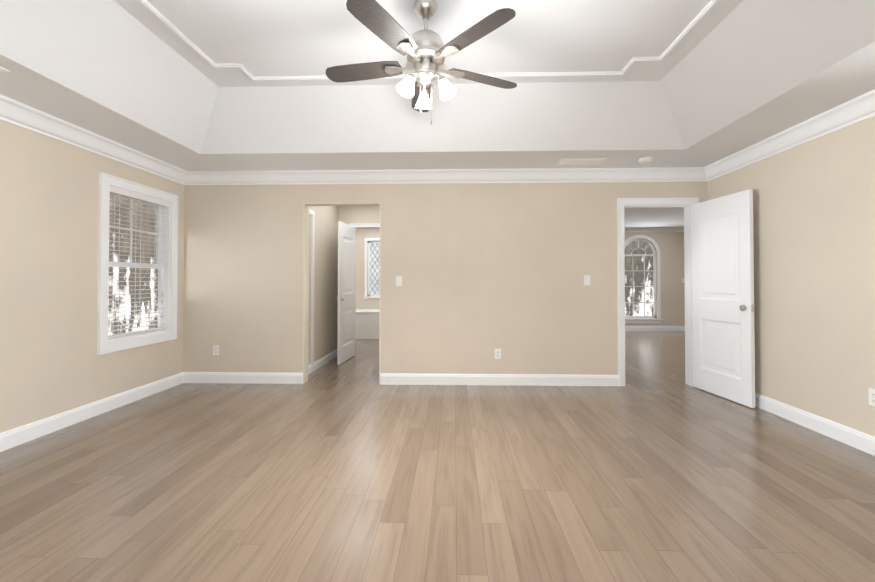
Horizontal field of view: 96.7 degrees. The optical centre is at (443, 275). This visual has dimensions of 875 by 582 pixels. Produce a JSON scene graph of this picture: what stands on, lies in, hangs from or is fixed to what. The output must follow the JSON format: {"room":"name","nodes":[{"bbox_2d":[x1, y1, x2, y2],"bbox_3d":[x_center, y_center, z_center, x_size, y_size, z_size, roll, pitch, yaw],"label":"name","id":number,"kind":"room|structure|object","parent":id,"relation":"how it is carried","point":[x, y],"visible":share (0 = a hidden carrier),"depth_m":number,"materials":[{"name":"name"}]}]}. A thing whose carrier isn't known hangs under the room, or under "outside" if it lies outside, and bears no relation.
{"room":"empty bedroom","nodes":[
{"label":"empty bedroom","id":0,"kind":"room"},
{"bbox_2d":[0,120,184,432],"bbox_3d":[-3.164,-0.011,1.888,0.120,2.440,5.310,0,-1,2],"label":"wall","id":1,"kind":"structure","parent":0,"point":[52,362],"depth_m":3.08,"materials":[{"name":"beige paint"}]},
{"bbox_2d":[0,372,183,451],"bbox_3d":[-3.094,1.147,1.930,0.016,0.125,5.190,0,-1,2],"label":"baseboard","id":2,"kind":"structure","parent":1,"relation":"attached to","point":[14,437],"depth_m":3.27,"materials":[{"name":"white paint"}]},
{"bbox_2d":[0,94,187,184],"bbox_3d":[-3.054,-1.164,1.901,0.100,0.135,5.070,0,-1,2],"label":"crown molding","id":3,"kind":"structure","parent":1,"relation":"attached to","point":[14,112],"depth_m":3.24,"materials":[{"name":"white paint"}]},
{"bbox_2d":[97,172,177,354],"bbox_3d":[-3.093,-0.103,3.924,0.147,1.619,0.959,0,-1,2],"label":"double-hung window","id":4,"kind":"structure","parent":1,"relation":"in","point":[165,204],"depth_m":3.92,"materials":[{"name":"white paint"}]},
{"bbox_2d":[108,195,157,334],"bbox_3d":[-3.197,0.057,3.924,0.001,2.360,1.380,0,-1,2],"label":"exterior view","id":5,"kind":"object","parent":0,"point":[126,275],"depth_m":4.00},
{"bbox_2d":[308,206,339,364],"bbox_3d":[-1.750,0.038,5.405,0.150,2.440,1.560,0,-1,2],"label":"wall","id":6,"kind":"structure","parent":0,"point":[327,218],"depth_m":5.56,"materials":[{"name":"beige paint"}]},
{"bbox_2d":[308,209,336,374],"bbox_3d":[-1.695,0.209,5.416,0.018,2.100,1.590,0,-1,2],"label":"trim","id":7,"kind":"structure","parent":6,"relation":"attached to","point":[313,366],"depth_m":5.08,"materials":[{"name":"white paint"}]},
{"bbox_2d":[340,206,379,308],"bbox_3d":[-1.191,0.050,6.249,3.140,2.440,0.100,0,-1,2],"label":"wall","id":8,"kind":"structure","parent":0,"point":[348,214],"depth_m":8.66,"materials":[{"name":"beige paint"}]},
{"bbox_2d":[337,221,355,364],"bbox_3d":[-1.457,0.246,5.831,0.105,2.020,0.721,0,-1,2],"label":"bathroom door","id":9,"kind":"structure","parent":8,"relation":"in","point":[346,298],"depth_m":5.76,"materials":[{"name":"white paint"}]},
{"bbox_2d":[349,223,379,226],"bbox_3d":[-1.147,0.218,6.183,1.012,2.102,0.026,0,-1,2],"label":"trim","id":10,"kind":"structure","parent":8,"relation":"attached to","point":[351,224],"depth_m":6.19,"materials":[{"name":"white paint"}]},
{"bbox_2d":[363,238,379,298],"bbox_3d":[-1.273,-0.156,8.673,1.000,1.360,0.115,0,-1,2],"label":"bathroom window","id":11,"kind":"structure","parent":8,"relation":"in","point":[373,265],"depth_m":8.73,"materials":[{"name":"white glass"}]},
{"bbox_2d":[0,331,874,581],"bbox_3d":[1.986,1.272,4.267,10.640,0.060,10.550,0,-1,2],"label":"floor","id":12,"kind":"structure","parent":0,"point":[656,468],"depth_m":2.23,"materials":[{"name":"brown wood"}]},
{"bbox_2d":[355,309,378,339],"bbox_3d":[-1.285,1.012,8.236,2.120,0.572,0.783,0,-1,2],"label":"bathtub","id":13,"kind":"object","parent":12,"relation":"on","point":[367,324],"visible":0.17,"depth_m":7.87,"materials":[{"name":"white ceramic"}]},
{"bbox_2d":[0,0,874,227],"bbox_3d":[1.984,-1.446,4.255,10.280,0.495,10.290,0,-1,2],"label":"ceiling","id":14,"kind":"structure","parent":0,"point":[722,79],"depth_m":2.96,"materials":[{"name":"white paint"}]},
{"bbox_2d":[0,66,9,71],"bbox_3d":[-2.780,-1.223,2.020,0.360,0.013,0.620,0,-1,2],"label":"ceiling vent","id":15,"kind":"object","parent":14,"relation":"in","point":[2,69],"visible":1,"depth_m":2.31,"materials":[{"name":"white plastic"}]},
{"bbox_2d":[138,0,222,67],"bbox_3d":[-1.805,-1.658,2.461,0.060,0.022,1.239,0,-1,2],"label":"trim","id":16,"kind":"structure","parent":14,"relation":"attached to","point":[143,2],"depth_m":2.64,"materials":[{"name":"white paint"}]},
{"bbox_2d":[326,0,516,124],"bbox_3d":[-0.134,-1.293,2.437,1.259,0.751,1.255,0,-1,2],"label":"fan","id":17,"kind":"object","parent":14,"relation":"hanging from","point":[426,51],"visible":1,"depth_m":2.33,"materials":[{"name":"wood"}]},
{"bbox_2d":[248,69,627,80],"bbox_3d":[-0.066,-1.647,3.216,3.094,0.022,0.034,0,-1,2],"label":"trim","id":18,"kind":"structure","parent":14,"relation":"attached to","point":[605,73],"depth_m":3.19,"materials":[{"name":"white paint"}]},
{"bbox_2d":[555,158,606,164],"bbox_3d":[1.439,-1.195,4.092,0.480,0.011,0.200,0,-1,2],"label":"ceiling vent","id":19,"kind":"object","parent":14,"relation":"in","point":[594,161],"visible":1,"depth_m":4.07,"materials":[{"name":"white plastic"}]},
{"bbox_2d":[639,157,652,162],"bbox_3d":[2.077,-1.183,3.994,0.128,0.037,0.128,0,-1,2],"label":"smoke detector","id":20,"kind":"object","parent":14,"relation":"attached to","point":[645,159],"visible":0.98,"depth_m":3.96,"materials":[{"name":"white plastic"}]},
{"bbox_2d":[655,0,718,60],"bbox_3d":[1.641,-1.659,2.365,0.034,0.022,1.239,0,-1,2],"label":"trim","id":21,"kind":"structure","parent":14,"relation":"attached to","point":[707,8],"depth_m":2.61,"materials":[{"name":"white paint"}]},
{"bbox_2d":[183,182,707,374],"bbox_3d":[-0.024,0.026,4.516,6.250,2.440,0.120,0,-1,2],"label":"wall","id":22,"kind":"structure","parent":0,"point":[484,270],"depth_m":4.46,"materials":[{"name":"beige paint"}]},
{"bbox_2d":[213,345,218,354],"bbox_3d":[-2.640,0.866,4.513,0.070,0.114,0.010,0,-1,2],"label":"electrical outlet","id":23,"kind":"object","parent":22,"relation":"attached to","point":[215,349],"visible":1,"depth_m":4.51,"materials":[{"name":"white plastic"}]},
{"bbox_2d":[184,372,302,383],"bbox_3d":[-2.310,1.183,4.496,1.380,0.125,0.016,0,-1,2],"label":"baseboard","id":24,"kind":"structure","parent":22,"relation":"attached to","point":[189,377],"depth_m":4.49,"materials":[{"name":"white paint"}]},
{"bbox_2d":[303,202,380,383],"bbox_3d":[-1.168,0.201,4.546,0.900,2.090,0.128,0,-1,2],"label":"door frame","id":25,"kind":"structure","parent":22,"relation":"attached to","point":[305,285],"depth_m":4.53,"materials":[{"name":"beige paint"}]},
{"bbox_2d":[396,276,401,285],"bbox_3d":[-0.510,0.065,4.463,0.070,0.114,0.013,0,-1,2],"label":"light switch","id":26,"kind":"object","parent":22,"relation":"attached to","point":[398,280],"visible":1,"depth_m":4.46,"materials":[{"name":"white plastic"}]},
{"bbox_2d":[188,167,706,184],"bbox_3d":[-0.027,-1.128,4.422,6.010,0.135,0.100,0,-1,2],"label":"crown molding","id":27,"kind":"structure","parent":22,"relation":"attached to","point":[655,174],"depth_m":4.42,"materials":[{"name":"white paint"}]},
{"bbox_2d":[495,349,500,358],"bbox_3d":[0.619,0.889,4.421,0.070,0.114,0.010,0,-1,2],"label":"electrical outlet","id":28,"kind":"object","parent":22,"relation":"attached to","point":[497,353],"visible":1,"depth_m":4.42,"materials":[{"name":"white plastic"}]},
{"bbox_2d":[380,373,618,385],"bbox_3d":[0.624,1.182,4.414,2.690,0.125,0.016,0,-1,2],"label":"baseboard","id":29,"kind":"structure","parent":22,"relation":"attached to","point":[385,378],"depth_m":4.41,"materials":[{"name":"white paint"}]},
{"bbox_2d":[584,275,589,284],"bbox_3d":[1.629,0.054,4.403,0.070,0.114,0.013,0,-1,2],"label":"light switch","id":30,"kind":"object","parent":22,"relation":"attached to","point":[586,279],"visible":1,"depth_m":4.40,"materials":[{"name":"white plastic"}]},
{"bbox_2d":[617,198,698,386],"bbox_3d":[2.420,0.185,4.445,0.899,2.120,0.172,0,-1,2],"label":"door frame","id":31,"kind":"structure","parent":22,"relation":"attached to","point":[685,203],"depth_m":4.39,"materials":[{"name":"white paint"}]},
{"bbox_2d":[691,189,754,407],"bbox_3d":[2.849,0.215,3.985,0.148,2.030,0.773,0,-1,2],"label":"bedroom door","id":32,"kind":"structure","parent":22,"relation":"in","point":[723,329],"depth_m":3.91,"materials":[{"name":"white paint"}]},
{"bbox_2d":[625,240,653,315],"bbox_3d":[4.649,0.114,9.356,1.400,2.400,0.001,0,-1,2],"label":"exterior view","id":33,"kind":"object","parent":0,"point":[638,270],"visible":0.2,"depth_m":9.36,"materials":[{"name":"white"}]},
{"bbox_2d":[625,232,684,325],"bbox_3d":[4.146,0.093,9.261,6.240,2.440,0.120,0,-1,2],"label":"wall","id":34,"kind":"structure","parent":0,"point":[671,246],"depth_m":9.16,"materials":[{"name":"beige paint"}]},
{"bbox_2d":[625,235,662,322],"bbox_3d":[4.644,0.079,9.207,1.000,2.085,0.130,0,-1,2],"label":"window","id":35,"kind":"structure","parent":34,"relation":"in","point":[637,319],"depth_m":9.21,"materials":[{"name":"white paint"}]},
{"bbox_2d":[625,227,684,330],"bbox_3d":[4.143,0.091,9.161,6.000,2.440,0.080,0,-1,2],"label":"trim","id":36,"kind":"structure","parent":34,"relation":"attached to","point":[655,328],"depth_m":9.15,"materials":[{"name":"white paint"}]},
{"bbox_2d":[707,116,874,436],"bbox_3d":[2.964,-0.014,1.717,0.120,2.440,5.310,0,-1,2],"label":"wall","id":37,"kind":"structure","parent":0,"point":[814,253],"depth_m":3.06,"materials":[{"name":"beige paint"}]},
{"bbox_2d":[704,89,874,180],"bbox_3d":[2.854,-1.166,1.736,0.100,0.135,5.070,0,-1,2],"label":"crown molding","id":38,"kind":"structure","parent":37,"relation":"attached to","point":[834,119],"depth_m":3.15,"materials":[{"name":"white paint"}]},
{"bbox_2d":[755,393,874,455],"bbox_3d":[2.886,1.144,1.763,0.040,0.125,5.190,0,-1,2],"label":"baseboard","id":39,"kind":"structure","parent":37,"relation":"attached to","point":[849,436],"depth_m":3.02,"materials":[{"name":"white paint"}]},
{"bbox_2d":[868,388,874,405],"bbox_3d":[2.925,0.829,2.641,0.010,0.114,0.070,0,-1,2],"label":"electrical outlet","id":40,"kind":"object","parent":37,"relation":"attached to","point":[871,394],"visible":1,"depth_m":2.65,"materials":[{"name":"white plastic"}]}
]}

